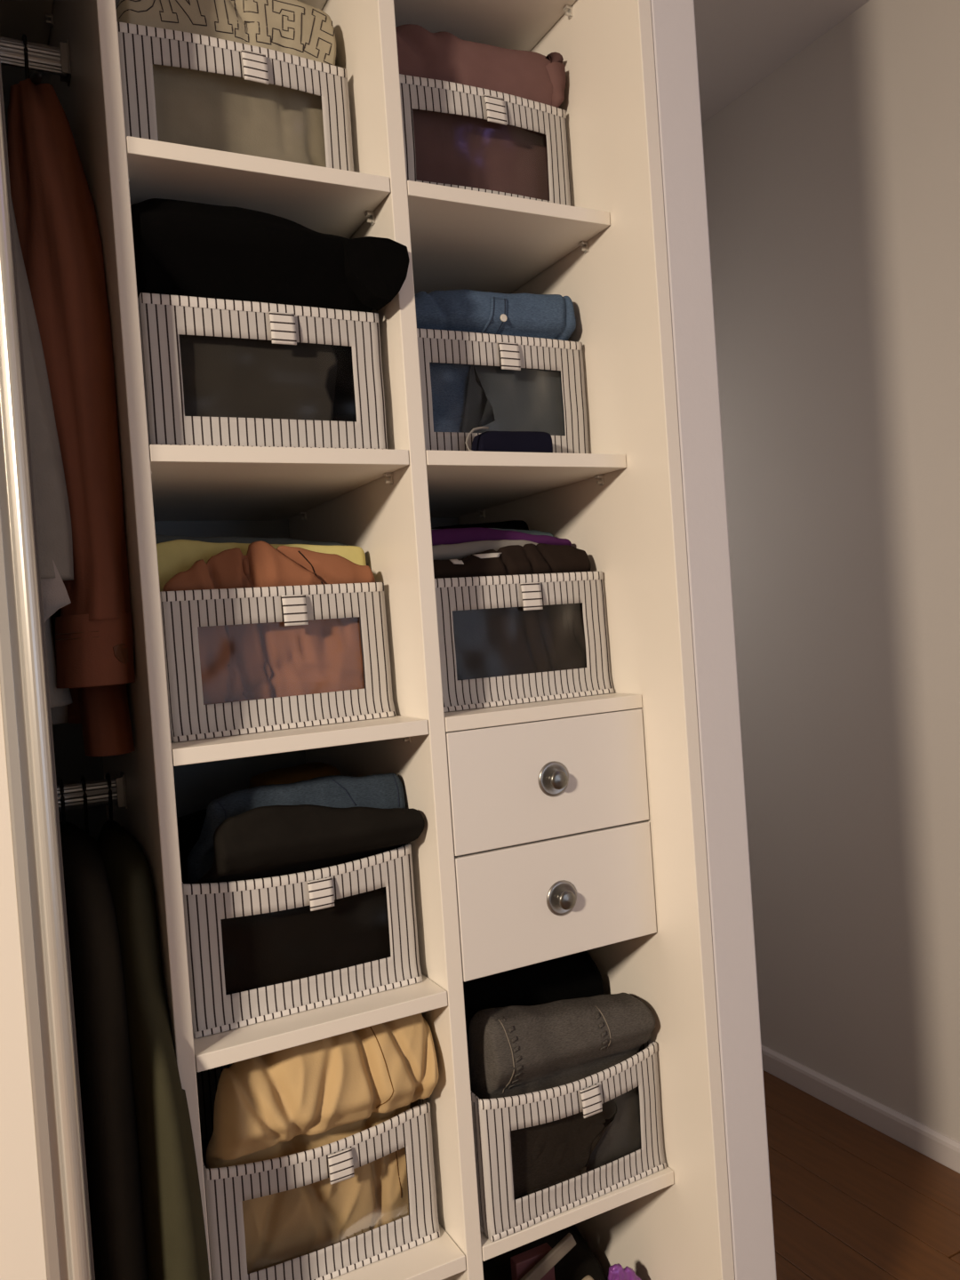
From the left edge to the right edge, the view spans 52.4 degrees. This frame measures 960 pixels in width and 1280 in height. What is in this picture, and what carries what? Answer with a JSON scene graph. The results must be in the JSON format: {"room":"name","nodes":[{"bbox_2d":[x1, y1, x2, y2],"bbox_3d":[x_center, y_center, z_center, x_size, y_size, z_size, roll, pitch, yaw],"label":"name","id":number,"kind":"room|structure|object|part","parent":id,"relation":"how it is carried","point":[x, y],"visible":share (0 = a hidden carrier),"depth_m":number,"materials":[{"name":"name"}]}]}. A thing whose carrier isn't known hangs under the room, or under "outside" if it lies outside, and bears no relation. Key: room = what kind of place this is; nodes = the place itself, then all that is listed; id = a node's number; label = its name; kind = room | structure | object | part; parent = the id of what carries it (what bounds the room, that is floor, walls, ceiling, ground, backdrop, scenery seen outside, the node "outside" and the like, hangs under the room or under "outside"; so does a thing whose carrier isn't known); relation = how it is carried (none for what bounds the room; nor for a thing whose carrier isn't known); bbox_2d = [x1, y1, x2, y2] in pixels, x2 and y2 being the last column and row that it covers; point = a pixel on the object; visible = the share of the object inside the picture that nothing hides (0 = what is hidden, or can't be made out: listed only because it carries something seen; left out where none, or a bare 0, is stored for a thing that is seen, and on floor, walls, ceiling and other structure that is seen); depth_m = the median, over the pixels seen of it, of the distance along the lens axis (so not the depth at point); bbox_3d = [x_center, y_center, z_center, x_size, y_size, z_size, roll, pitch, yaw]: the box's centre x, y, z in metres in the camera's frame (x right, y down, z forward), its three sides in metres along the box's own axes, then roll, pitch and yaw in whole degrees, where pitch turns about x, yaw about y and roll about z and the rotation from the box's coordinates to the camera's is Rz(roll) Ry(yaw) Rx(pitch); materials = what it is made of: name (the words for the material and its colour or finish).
{"room":"bedroom closet","nodes":[
{"label":"bedroom closet","id":0,"kind":"room"},
{"bbox_2d":[650,0,776,1279],"bbox_3d":[-0.062,-0.041,1.964,0.071,2.612,1.586,-5,1,-27],"label":"door frame","id":1,"kind":"structure","parent":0,"point":[674,33],"depth_m":1.26,"materials":[{"name":"white paint"}]},
{"bbox_2d":[693,0,869,124],"bbox_3d":[-0.782,-1.294,-0.075,5.178,0.060,4.800,-5,1,-27],"label":"ceiling","id":2,"kind":"structure","parent":0,"point":[740,44],"depth_m":2.27,"materials":[{"name":"white paint"}]},
{"bbox_2d":[701,0,959,1142],"bbox_3d":[1.565,-0.115,1.106,0.100,2.660,4.800,-5,1,-27],"label":"wall","id":3,"kind":"structure","parent":0,"point":[833,181],"depth_m":2.31,"materials":[{"name":"white paint"}]},
{"bbox_2d":[761,1044,959,1173],"bbox_3d":[1.624,1.131,1.057,0.013,0.072,4.700,-5,1,-27],"label":"baseboard","id":4,"kind":"structure","parent":3,"relation":"attached to","point":[943,1149],"depth_m":2.38,"materials":[{"name":"grey paint"}]},
{"bbox_2d":[762,1070,959,1279],"bbox_3d":[-0.619,1.362,-0.096,5.078,0.060,4.700,-5,1,-27],"label":"floor","id":5,"kind":"structure","parent":0,"point":[851,1200],"depth_m":2.08,"materials":[{"name":"brown wood"}]},
{"bbox_2d":[0,0,734,1279],"bbox_3d":[-0.653,0.010,1.119,1.754,2.599,0.622,-5,1,-27],"label":"wardrobe","id":6,"kind":"object","parent":5,"relation":"on","point":[559,828],"visible":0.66,"depth_m":1.24,"materials":[{"name":"white wood"}]},
{"bbox_2d":[0,0,53,45],"bbox_3d":[-1.011,-0.857,0.989,1.079,0.018,0.518,-5,1,-27],"label":"shelf","id":7,"kind":"object","parent":6,"relation":"attached to","point":[34,19],"depth_m":1.38,"materials":[{"name":"beige wood"}]},
{"bbox_2d":[22,34,42,84],"bbox_3d":[-0.568,-0.689,1.226,0.014,0.142,0.343,-5,1,-27],"label":"clothes hanger","id":8,"kind":"object","parent":6,"relation":"hanging from","point":[36,77],"visible":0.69,"depth_m":1.21,"materials":[{"name":"black plastic"}]},
{"bbox_3d":[-0.565,-0.650,1.227,0.014,0.065,0.343,-5,1,-27],"label":"arm","id":9,"kind":"part","parent":8,"relation":"part of","materials":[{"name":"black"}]},
{"bbox_2d":[7,78,135,756],"bbox_3d":[-0.527,-0.272,1.219,0.091,0.810,0.439,-5,1,-27],"label":"jacket","id":10,"kind":"object","parent":8,"relation":"hanging from","point":[60,238],"visible":0.88,"depth_m":1.05,"materials":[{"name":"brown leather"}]},
{"bbox_3d":[-1.007,-0.701,1.001,1.076,0.034,0.017,-5,1,-27],"label":"hanging rail","id":11,"kind":"part","parent":6,"relation":"part of","materials":[{"name":"silver metal"}]},
{"bbox_2d":[0,59,95,1279],"bbox_3d":[-0.831,0.104,0.687,0.972,2.428,0.038,-5,1,-27],"label":"sliding door","id":12,"kind":"structure","parent":6,"relation":"attached to","point":[45,1231],"depth_m":0.89,"materials":[{"name":"beige"}]},
{"bbox_3d":[-0.851,0.096,0.682,0.932,2.410,0.025,-5,1,-27],"label":"door panel","id":13,"kind":"part","parent":12,"relation":"part of","materials":[{"name":"beige wood"}]},
{"bbox_2d":[58,778,65,824],"bbox_3d":[-0.524,0.246,1.232,0.014,0.142,0.263,-5,1,-27],"label":"clothes hanger","id":14,"kind":"object","parent":6,"relation":"hanging from","point":[60,781],"visible":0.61,"depth_m":1.22,"materials":[{"name":"black plastic"}]},
{"bbox_2d":[59,821,148,1279],"bbox_3d":[-0.430,0.638,1.117,0.083,0.816,0.353,-5,1,-27],"label":"coat","id":15,"kind":"object","parent":14,"relation":"hanging from","point":[108,1112],"visible":0.56,"depth_m":0.98,"materials":[{"name":"black fabric"}]},
{"bbox_2d":[80,776,88,833],"bbox_3d":[-0.501,0.244,1.243,0.014,0.142,0.263,-5,1,-27],"label":"clothes hanger","id":16,"kind":"object","parent":6,"relation":"hanging from","point":[83,779],"visible":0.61,"depth_m":1.24,"materials":[{"name":"black plastic"}]},
{"bbox_3d":[-0.942,0.232,1.018,1.076,0.034,0.017,-5,1,-27],"label":"hanging rail","id":17,"kind":"part","parent":6,"relation":"part of","materials":[{"name":"silver metal"}]},
{"bbox_2d":[105,772,112,821],"bbox_3d":[-0.474,0.242,1.257,0.014,0.142,0.263,-5,1,-27],"label":"clothes hanger","id":18,"kind":"object","parent":6,"relation":"hanging from","point":[108,775],"visible":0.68,"depth_m":1.25,"materials":[{"name":"black plastic"}]},
{"bbox_2d":[97,820,209,1279],"bbox_3d":[-0.378,0.651,1.116,0.065,0.842,0.342,-5,1,-31],"label":"coat","id":19,"kind":"object","parent":18,"relation":"hanging from","point":[176,1245],"visible":0.75,"depth_m":1.00,"materials":[{"name":"fabric"}]},
{"bbox_2d":[115,0,326,9],"bbox_3d":[-0.379,-0.848,1.313,0.296,0.018,0.518,-5,1,-27],"label":"shelf","id":20,"kind":"object","parent":6,"relation":"attached to","point":[321,4],"depth_m":1.30,"materials":[{"name":"white wood"}]},
{"bbox_3d":[-0.786,0.084,1.390,1.754,2.460,0.016,-5,1,-27],"label":"panel","id":21,"kind":"part","parent":6,"relation":"part of","materials":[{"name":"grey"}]},
{"bbox_2d":[117,21,353,171],"bbox_3d":[-0.371,-0.620,1.335,0.279,0.171,0.422,-5,1,-27],"label":"storage box","id":22,"kind":"object","parent":6,"relation":"on","point":[140,47],"visible":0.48,"depth_m":1.14,"materials":[{"name":"fabric"}]},
{"bbox_2d":[115,0,336,167],"bbox_3d":[-0.356,-0.676,1.309,0.274,0.270,0.300,-5,1,-27],"label":"sweatshirt","id":23,"kind":"object","parent":22,"relation":"in","point":[198,108],"visible":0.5,"depth_m":1.19,"materials":[{"name":"grey fabric"}]},
{"bbox_3d":[-0.379,-0.699,1.338,0.278,0.012,0.414,-5,1,-27],"label":"trim","id":24,"kind":"part","parent":22,"relation":"part of","materials":[{"name":"white fabric"}]},
{"bbox_3d":[-0.255,-0.629,1.405,0.005,0.169,0.400,-5,1,-27],"label":"panel","id":25,"kind":"part","parent":22,"relation":"part of","materials":[{"name":"fabric"}]},
{"bbox_2d":[126,136,390,239],"bbox_3d":[-0.356,-0.525,1.319,0.296,0.018,0.518,-5,1,-27],"label":"shelf","id":26,"kind":"object","parent":6,"relation":"attached to","point":[324,200],"depth_m":1.12,"materials":[{"name":"white wood"}]},
{"bbox_2d":[137,292,387,449],"bbox_3d":[-0.329,-0.298,1.297,0.279,0.171,0.413,-5,1,-27],"label":"storage box","id":27,"kind":"object","parent":6,"relation":"on","point":[163,317],"visible":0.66,"depth_m":1.11,"materials":[{"name":"fabric"}]},
{"bbox_3d":[-0.452,-0.289,1.238,0.005,0.169,0.401,-5,1,-27],"label":"panel","id":28,"kind":"part","parent":27,"relation":"part of","materials":[{"name":"fabric"}]},
{"bbox_2d":[178,334,337,420],"bbox_3d":[-0.267,-0.296,1.131,0.217,0.152,0.018,-5,1,-27],"label":"sweater","id":29,"kind":"object","parent":27,"relation":"in","point":[222,376],"visible":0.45,"depth_m":1.13,"materials":[{"name":"black fabric"}]},
{"bbox_3d":[-0.336,-0.378,1.298,0.278,0.012,0.407,-5,1,-27],"label":"trim","id":30,"kind":"part","parent":27,"relation":"part of","materials":[{"name":"white fabric"}]},
{"bbox_2d":[130,198,409,421],"bbox_3d":[-0.298,-0.367,1.247,0.305,0.294,0.374,-5,1,-27],"label":"sweater","id":31,"kind":"object","parent":27,"relation":"in","point":[182,248],"visible":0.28,"depth_m":1.11,"materials":[{"name":"fabric"}]},
{"bbox_3d":[-0.326,-0.216,1.302,0.279,0.006,0.405,-5,1,-27],"label":"trim","id":32,"kind":"part","parent":27,"relation":"part of","materials":[{"name":"white fabric"}]},
{"bbox_3d":[-0.211,-0.308,1.362,0.005,0.169,0.401,-5,1,-27],"label":"panel","id":33,"kind":"part","parent":27,"relation":"part of","materials":[{"name":"fabric"}]},
{"bbox_2d":[160,582,396,742],"bbox_3d":[-0.333,0.025,1.342,0.279,0.171,0.410,-5,1,-30],"label":"storage box","id":34,"kind":"object","parent":6,"relation":"on","point":[182,611],"visible":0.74,"depth_m":1.16,"materials":[{"name":"fabric"}]},
{"bbox_3d":[-0.451,0.034,1.274,0.005,0.169,0.406,-5,1,-30],"label":"panel","id":35,"kind":"part","parent":34,"relation":"part of","materials":[{"name":"fabric"}]},
{"bbox_2d":[155,534,348,545],"bbox_3d":[-0.298,-0.019,1.285,0.279,0.244,0.074,-5,1,-27],"label":"sweater","id":36,"kind":"object","parent":34,"relation":"in","point":[159,539],"visible":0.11,"depth_m":1.26,"materials":[{"name":"fabric"}]},
{"bbox_2d":[156,539,366,591],"bbox_3d":[-0.274,-0.013,1.236,0.281,0.231,0.032,-5,1,-27],"label":"sweater","id":37,"kind":"object","parent":34,"relation":"in","point":[175,556],"visible":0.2,"depth_m":1.19,"materials":[{"name":"fabric"}]},
{"bbox_2d":[162,540,375,704],"bbox_3d":[-0.250,-0.010,1.199,0.263,0.223,0.042,-5,1,-27],"label":"sweater","id":38,"kind":"object","parent":34,"relation":"in","point":[241,662],"visible":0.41,"depth_m":1.19,"materials":[{"name":"fabric"}]},
{"bbox_3d":[-0.340,-0.055,1.344,0.278,0.012,0.402,-5,1,-30],"label":"trim","id":39,"kind":"part","parent":34,"relation":"part of","materials":[{"name":"white fabric"}]},
{"bbox_3d":[-0.327,0.106,1.343,0.279,0.006,0.410,-5,1,-30],"label":"trim","id":40,"kind":"part","parent":34,"relation":"part of","materials":[{"name":"white fabric"}]},
{"bbox_3d":[-0.215,0.015,1.410,0.005,0.169,0.406,-5,1,-30],"label":"panel","id":41,"kind":"part","parent":34,"relation":"part of","materials":[{"name":"fabric"}]},
{"bbox_2d":[149,444,409,520],"bbox_3d":[-0.334,-0.203,1.325,0.296,0.018,0.518,-5,1,-27],"label":"shelf","id":42,"kind":"object","parent":6,"relation":"attached to","point":[190,483],"depth_m":1.20,"materials":[{"name":"white wood"}]},
{"bbox_2d":[171,715,428,766],"bbox_3d":[-0.311,0.119,1.330,0.296,0.018,0.518,-5,1,-27],"label":"shelf","id":43,"kind":"object","parent":6,"relation":"attached to","point":[405,728],"depth_m":1.11,"materials":[{"name":"white wood"}]},
{"bbox_2d":[181,842,422,1038],"bbox_3d":[-0.291,0.351,1.323,0.279,0.171,0.416,-5,1,-27],"label":"storage box","id":44,"kind":"object","parent":6,"relation":"on","point":[213,1011],"visible":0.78,"depth_m":1.14,"materials":[{"name":"fabric"}]},
{"bbox_3d":[-0.413,0.361,1.264,0.005,0.169,0.406,-5,1,-27],"label":"panel","id":45,"kind":"part","parent":44,"relation":"part of","materials":[{"name":"fabric"}]},
{"bbox_2d":[248,762,341,788],"bbox_3d":[-0.267,0.304,1.375,0.150,0.249,0.146,-5,1,-27],"label":"garment","id":46,"kind":"object","parent":44,"relation":"in","point":[309,771],"visible":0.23,"depth_m":1.34,"materials":[{"name":"fabric"}]},
{"bbox_2d":[186,772,405,884],"bbox_3d":[-0.220,0.299,1.213,0.267,0.257,0.086,-5,1,-27],"label":"jeans","id":47,"kind":"object","parent":44,"relation":"in","point":[385,790],"visible":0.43,"depth_m":1.18,"materials":[{"name":"blue fabric"}]},
{"bbox_3d":[-0.297,0.276,1.325,0.278,0.021,0.409,-5,1,-27],"label":"trim","id":48,"kind":"part","parent":44,"relation":"part of","materials":[{"name":"white fabric"}]},
{"bbox_3d":[-0.287,0.433,1.327,0.279,0.006,0.410,-5,1,-27],"label":"trim","id":49,"kind":"part","parent":44,"relation":"part of","materials":[{"name":"white fabric"}]},
{"bbox_2d":[195,804,424,994],"bbox_3d":[-0.197,0.307,1.158,0.276,0.240,0.085,-5,1,-27],"label":"folded clothes","id":50,"kind":"object","parent":44,"relation":"in","point":[260,950],"visible":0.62,"depth_m":1.15,"materials":[{"name":"grey fabric"}]},
{"bbox_3d":[-0.172,0.342,1.388,0.005,0.169,0.406,-5,1,-27],"label":"panel","id":51,"kind":"part","parent":44,"relation":"part of","materials":[{"name":"fabric"}]},
{"bbox_2d":[195,1063,440,1279],"bbox_3d":[-0.269,0.673,1.331,0.279,0.171,0.416,-5,1,-27],"label":"storage box","id":52,"kind":"object","parent":6,"relation":"on","point":[226,1188],"visible":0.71,"depth_m":1.16,"materials":[{"name":"fabric"}]},
{"bbox_3d":[-0.391,0.682,1.272,0.005,0.169,0.405,-5,1,-27],"label":"panel","id":53,"kind":"part","parent":52,"relation":"part of","materials":[{"name":"fabric"}]},
{"bbox_3d":[-0.362,0.676,1.514,0.275,0.169,0.002,-5,1,-27],"label":"panel","id":54,"kind":"part","parent":52,"relation":"part of","materials":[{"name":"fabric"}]},
{"bbox_3d":[-0.275,0.600,1.333,0.278,0.024,0.409,-5,1,-27],"label":"trim","id":55,"kind":"part","parent":52,"relation":"part of","materials":[{"name":"white fabric"}]},
{"bbox_3d":[-0.264,0.754,1.336,0.279,0.006,0.409,-5,1,-27],"label":"trim","id":56,"kind":"part","parent":52,"relation":"part of","materials":[{"name":"white fabric"}]},
{"bbox_2d":[205,1012,438,1273],"bbox_3d":[-0.184,0.605,1.179,0.278,0.289,0.128,-5,1,-27],"label":"folded clothes","id":57,"kind":"object","parent":52,"relation":"in","point":[308,1096],"visible":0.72,"depth_m":1.16,"materials":[{"name":"fabric"}]},
{"bbox_3d":[-0.149,0.663,1.396,0.005,0.169,0.405,-5,1,-27],"label":"panel","id":58,"kind":"part","parent":52,"relation":"part of","materials":[{"name":"fabric"}]},
{"bbox_2d":[192,973,447,1071],"bbox_3d":[-0.288,0.446,1.336,0.296,0.018,0.518,-5,1,-27],"label":"shelf","id":59,"kind":"object","parent":6,"relation":"attached to","point":[220,1049],"depth_m":1.11,"materials":[{"name":"white wood"}]},
{"bbox_2d":[329,1224,466,1279],"bbox_3d":[-0.266,0.768,1.342,0.296,0.018,0.518,-5,1,-27],"label":"shelf","id":60,"kind":"object","parent":6,"relation":"attached to","point":[441,1258],"depth_m":1.17,"materials":[{"name":"white wood"}]},
{"bbox_2d":[393,0,575,51],"bbox_3d":[-0.097,-0.870,1.458,0.293,0.018,0.518,-5,1,-27],"label":"shelf","id":61,"kind":"object","parent":6,"relation":"attached to","point":[522,25],"depth_m":1.36,"materials":[{"name":"white wood"}]},
{"bbox_2d":[399,73,571,206],"bbox_3d":[-0.084,-0.642,1.471,0.279,0.171,0.424,-5,1,-27],"label":"storage box","id":62,"kind":"object","parent":6,"relation":"on","point":[416,92],"visible":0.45,"depth_m":1.29,"materials":[{"name":"fabric"}]},
{"bbox_2d":[395,24,565,200],"bbox_3d":[-0.078,-0.691,1.444,0.286,0.258,0.356,-5,1,-27],"label":"folded clothes","id":63,"kind":"object","parent":62,"relation":"in","point":[451,148],"visible":0.32,"depth_m":1.32,"materials":[{"name":"red fabric"}]},
{"bbox_3d":[-0.091,-0.722,1.474,0.278,0.012,0.415,-5,1,-27],"label":"trim","id":64,"kind":"part","parent":62,"relation":"part of","materials":[{"name":"white fabric"}]},
{"bbox_2d":[416,328,588,453],"bbox_3d":[-0.063,-0.320,1.481,0.279,0.171,0.414,-5,1,-27],"label":"storage box","id":65,"kind":"object","parent":6,"relation":"on","point":[508,352],"visible":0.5,"depth_m":1.30,"materials":[{"name":"fabric"}]},
{"bbox_2d":[414,289,575,432],"bbox_3d":[0.005,-0.361,1.334,0.278,0.236,0.090,-5,1,-27],"label":"jeans","id":66,"kind":"object","parent":65,"relation":"in","point":[552,316],"visible":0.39,"depth_m":1.30,"materials":[{"name":"blue fabric"}]},
{"bbox_3d":[-0.070,-0.400,1.483,0.278,0.012,0.408,-5,1,-27],"label":"trim","id":67,"kind":"part","parent":65,"relation":"part of","materials":[{"name":"white fabric"}]},
{"bbox_2d":[461,364,565,435],"bbox_3d":[0.049,-0.318,1.334,0.186,0.146,0.004,-5,1,-27],"label":"shirt","id":68,"kind":"object","parent":65,"relation":"in","point":[499,399],"visible":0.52,"depth_m":1.33,"materials":[{"name":"grey fabric"}]},
{"bbox_2d":[406,180,610,295],"bbox_3d":[-0.074,-0.548,1.464,0.293,0.018,0.518,-5,1,-27],"label":"shelf","id":69,"kind":"object","parent":6,"relation":"attached to","point":[461,239],"depth_m":1.32,"materials":[{"name":"white wood"}]},
{"bbox_2d":[465,426,552,452],"bbox_3d":[0.034,-0.256,1.268,0.136,0.037,0.043,-5,1,-27],"label":"roll","id":70,"kind":"object","parent":6,"relation":"on","point":[487,441],"visible":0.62,"depth_m":1.26,"materials":[{"name":"fabric"}]},
{"bbox_3d":[-0.001,-0.253,1.232,0.041,0.038,0.011,-5,1,-41],"label":"cord","id":71,"kind":"part","parent":70,"relation":"part of","materials":[{"name":"grey fabric"}]},
{"bbox_2d":[434,571,614,711],"bbox_3d":[-0.033,0.001,1.479,0.279,0.171,0.411,-5,1,-27],"label":"storage box","id":72,"kind":"object","parent":6,"relation":"on","point":[529,591],"visible":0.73,"depth_m":1.30,"materials":[{"name":"fabric"}]},
{"bbox_2d":[432,539,538,559],"bbox_3d":[0.025,-0.029,1.350,0.277,0.216,0.045,-5,1,-27],"label":"sweater","id":73,"kind":"object","parent":72,"relation":"in","point":[460,550],"visible":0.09,"depth_m":1.31,"materials":[{"name":"fabric"}]},
{"bbox_2d":[431,528,553,536],"bbox_3d":[-0.012,-0.040,1.421,0.284,0.242,0.066,-5,1,-27],"label":"sweater","id":74,"kind":"object","parent":72,"relation":"in","point":[529,532],"visible":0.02,"depth_m":1.44,"materials":[{"name":"fabric"}]},
{"bbox_2d":[431,527,571,545],"bbox_3d":[0.011,-0.038,1.379,0.286,0.236,0.074,-5,1,-27],"label":"sweater","id":75,"kind":"object","parent":72,"relation":"in","point":[454,535],"visible":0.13,"depth_m":1.34,"materials":[{"name":"fabric"}]},
{"bbox_2d":[432,543,591,679],"bbox_3d":[0.038,-0.026,1.326,0.269,0.209,0.040,-5,1,-27],"label":"sweater","id":76,"kind":"object","parent":72,"relation":"in","point":[508,641],"visible":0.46,"depth_m":1.32,"materials":[{"name":"fabric"}]},
{"bbox_3d":[-0.040,-0.078,1.481,0.278,0.012,0.404,-5,1,-27],"label":"trim","id":77,"kind":"part","parent":72,"relation":"part of","materials":[{"name":"white fabric"}]},
{"bbox_3d":[-0.028,0.083,1.481,0.279,0.006,0.410,-5,1,-27],"label":"trim","id":78,"kind":"part","parent":72,"relation":"part of","materials":[{"name":"white fabric"}]},
{"bbox_2d":[425,449,626,517],"bbox_3d":[-0.052,-0.226,1.470,0.293,0.018,0.518,-5,1,-27],"label":"shelf","id":79,"kind":"object","parent":6,"relation":"attached to","point":[461,484],"depth_m":1.33,"materials":[{"name":"white wood"}]},
{"bbox_2d":[510,1242,554,1279],"bbox_3d":[0.079,0.956,1.364,0.060,0.200,0.018,-5,1,-27],"label":"carton","id":80,"kind":"object","parent":6,"relation":"on","point":[522,1263],"visible":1,"depth_m":1.35,"materials":[{"name":"red cardboard"}]},
{"bbox_2d":[443,692,642,732],"bbox_3d":[-0.029,0.096,1.475,0.293,0.018,0.518,-5,1,-27],"label":"shelf","id":81,"kind":"object","parent":6,"relation":"attached to","point":[534,716],"depth_m":1.25,"materials":[{"name":"white wood"}]},
{"bbox_2d":[482,1224,606,1279],"bbox_3d":[0.042,0.959,1.471,0.271,0.196,0.237,-5,1,-27],"label":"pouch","id":82,"kind":"object","parent":6,"relation":"on","point":[580,1262],"visible":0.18,"depth_m":1.43,"materials":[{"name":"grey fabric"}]},
{"bbox_3d":[0.090,0.177,1.254,0.291,0.150,0.017,-5,1,-27],"label":"drawer","id":83,"kind":"part","parent":6,"relation":"part of","materials":[{"name":"white wood"}]},
{"bbox_2d":[520,1232,575,1279],"bbox_3d":[0.092,0.862,1.347,0.097,0.056,0.008,-5,1,-27],"label":"box","id":84,"kind":"object","parent":6,"relation":"on","point":[568,1242],"visible":1,"depth_m":1.35,"materials":[{"name":"beige cardboard"}]},
{"bbox_3d":[0.095,0.177,1.245,0.045,0.045,0.004,-5,1,-27],"label":"knob","id":85,"kind":"part","parent":6,"relation":"part of","materials":[{"name":"metal"}]},
{"bbox_3d":[0.101,0.330,1.256,0.291,0.150,0.017,-5,1,-27],"label":"drawer","id":86,"kind":"part","parent":6,"relation":"part of","materials":[{"name":"white wood"}]},
{"bbox_3d":[0.105,0.330,1.248,0.045,0.045,0.004,-5,1,-27],"label":"knob","id":87,"kind":"part","parent":6,"relation":"part of","materials":[{"name":"metal"}]},
{"bbox_2d":[470,1039,666,1241],"bbox_3d":[0.033,0.646,1.434,0.279,0.175,0.420,-5,1,-29],"label":"storage box","id":88,"kind":"object","parent":6,"relation":"on","point":[500,1216],"visible":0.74,"depth_m":1.24,"materials":[{"name":"fabric"}]},
{"bbox_3d":[-0.089,0.656,1.373,0.005,0.173,0.404,-5,1,-29],"label":"panel","id":89,"kind":"part","parent":88,"relation":"part of","materials":[{"name":"fabric"}]},
{"bbox_2d":[463,951,603,1055],"bbox_3d":[0.021,0.588,1.452,0.280,0.281,0.231,-5,1,-27],"label":"folded clothes","id":90,"kind":"object","parent":88,"relation":"in","point":[577,975],"visible":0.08,"depth_m":1.36,"materials":[{"name":"fabric"}]},
{"bbox_2d":[468,992,655,1172],"bbox_3d":[0.113,0.597,1.294,0.266,0.255,0.096,-5,1,-27],"label":"jeans","id":91,"kind":"object","parent":88,"relation":"in","point":[514,1050],"visible":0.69,"depth_m":1.26,"materials":[{"name":"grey fabric"}]},
{"bbox_3d":[0.026,0.572,1.437,0.278,0.026,0.412,-5,1,-29],"label":"trim","id":92,"kind":"part","parent":88,"relation":"part of","materials":[{"name":"white fabric"}]},
{"bbox_2d":[511,1098,617,1199],"bbox_3d":[0.097,0.656,1.267,0.200,0.141,0.010,-4,1,-26],"label":"folded clothes","id":93,"kind":"object","parent":88,"relation":"in","point":[544,1156],"visible":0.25,"depth_m":1.27,"materials":[{"name":"black fabric"}]},
{"bbox_3d":[0.036,0.730,1.441,0.279,0.006,0.408,-5,1,-29],"label":"trim","id":94,"kind":"part","parent":88,"relation":"part of","materials":[{"name":"white fabric"}]},
{"bbox_3d":[0.149,0.639,1.506,0.005,0.169,0.404,-5,1,-29],"label":"panel","id":95,"kind":"part","parent":88,"relation":"part of","materials":[{"name":"fabric"}]},
{"bbox_2d":[480,1166,674,1261],"bbox_3d":[0.016,0.744,1.487,0.293,0.018,0.518,-5,1,-27],"label":"shelf","id":96,"kind":"object","parent":6,"relation":"attached to","point":[664,1178],"depth_m":1.25,"materials":[{"name":"white wood"}]},
{"bbox_2d":[582,1275,593,1279],"bbox_3d":[0.150,0.963,1.332,0.120,0.178,0.044,-5,1,-27],"label":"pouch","id":97,"kind":"object","parent":6,"relation":"on","point":[587,1277],"visible":1,"depth_m":1.34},
{"bbox_3d":[0.125,0.019,1.508,0.020,2.460,0.606,-5,1,-27],"label":"panel","id":98,"kind":"part","parent":6,"relation":"part of","materials":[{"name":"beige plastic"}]},
{"bbox_2d":[608,1263,641,1279],"bbox_3d":[0.213,0.955,1.358,0.068,0.185,0.039,-5,1,-27],"label":"packet","id":99,"kind":"object","parent":6,"relation":"on","point":[616,1271],"visible":1,"depth_m":1.35,"materials":[{"name":"purple plastic"}]},
{"bbox_3d":[-0.619,-0.684,1.199,0.014,0.142,0.343,-5,1,-27],"label":"clothes hanger","id":100,"kind":"object","parent":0,"visible":0},
{"bbox_2d":[10,194,73,724],"bbox_3d":[-0.549,-0.284,1.176,0.109,0.770,0.417,-5,1,-27],"label":"shirt","id":101,"kind":"object","parent":100,"relation":"hanging from","point":[52,513],"visible":0.34,"depth_m":1.01,"materials":[{"name":"grey fabric"}]}
]}

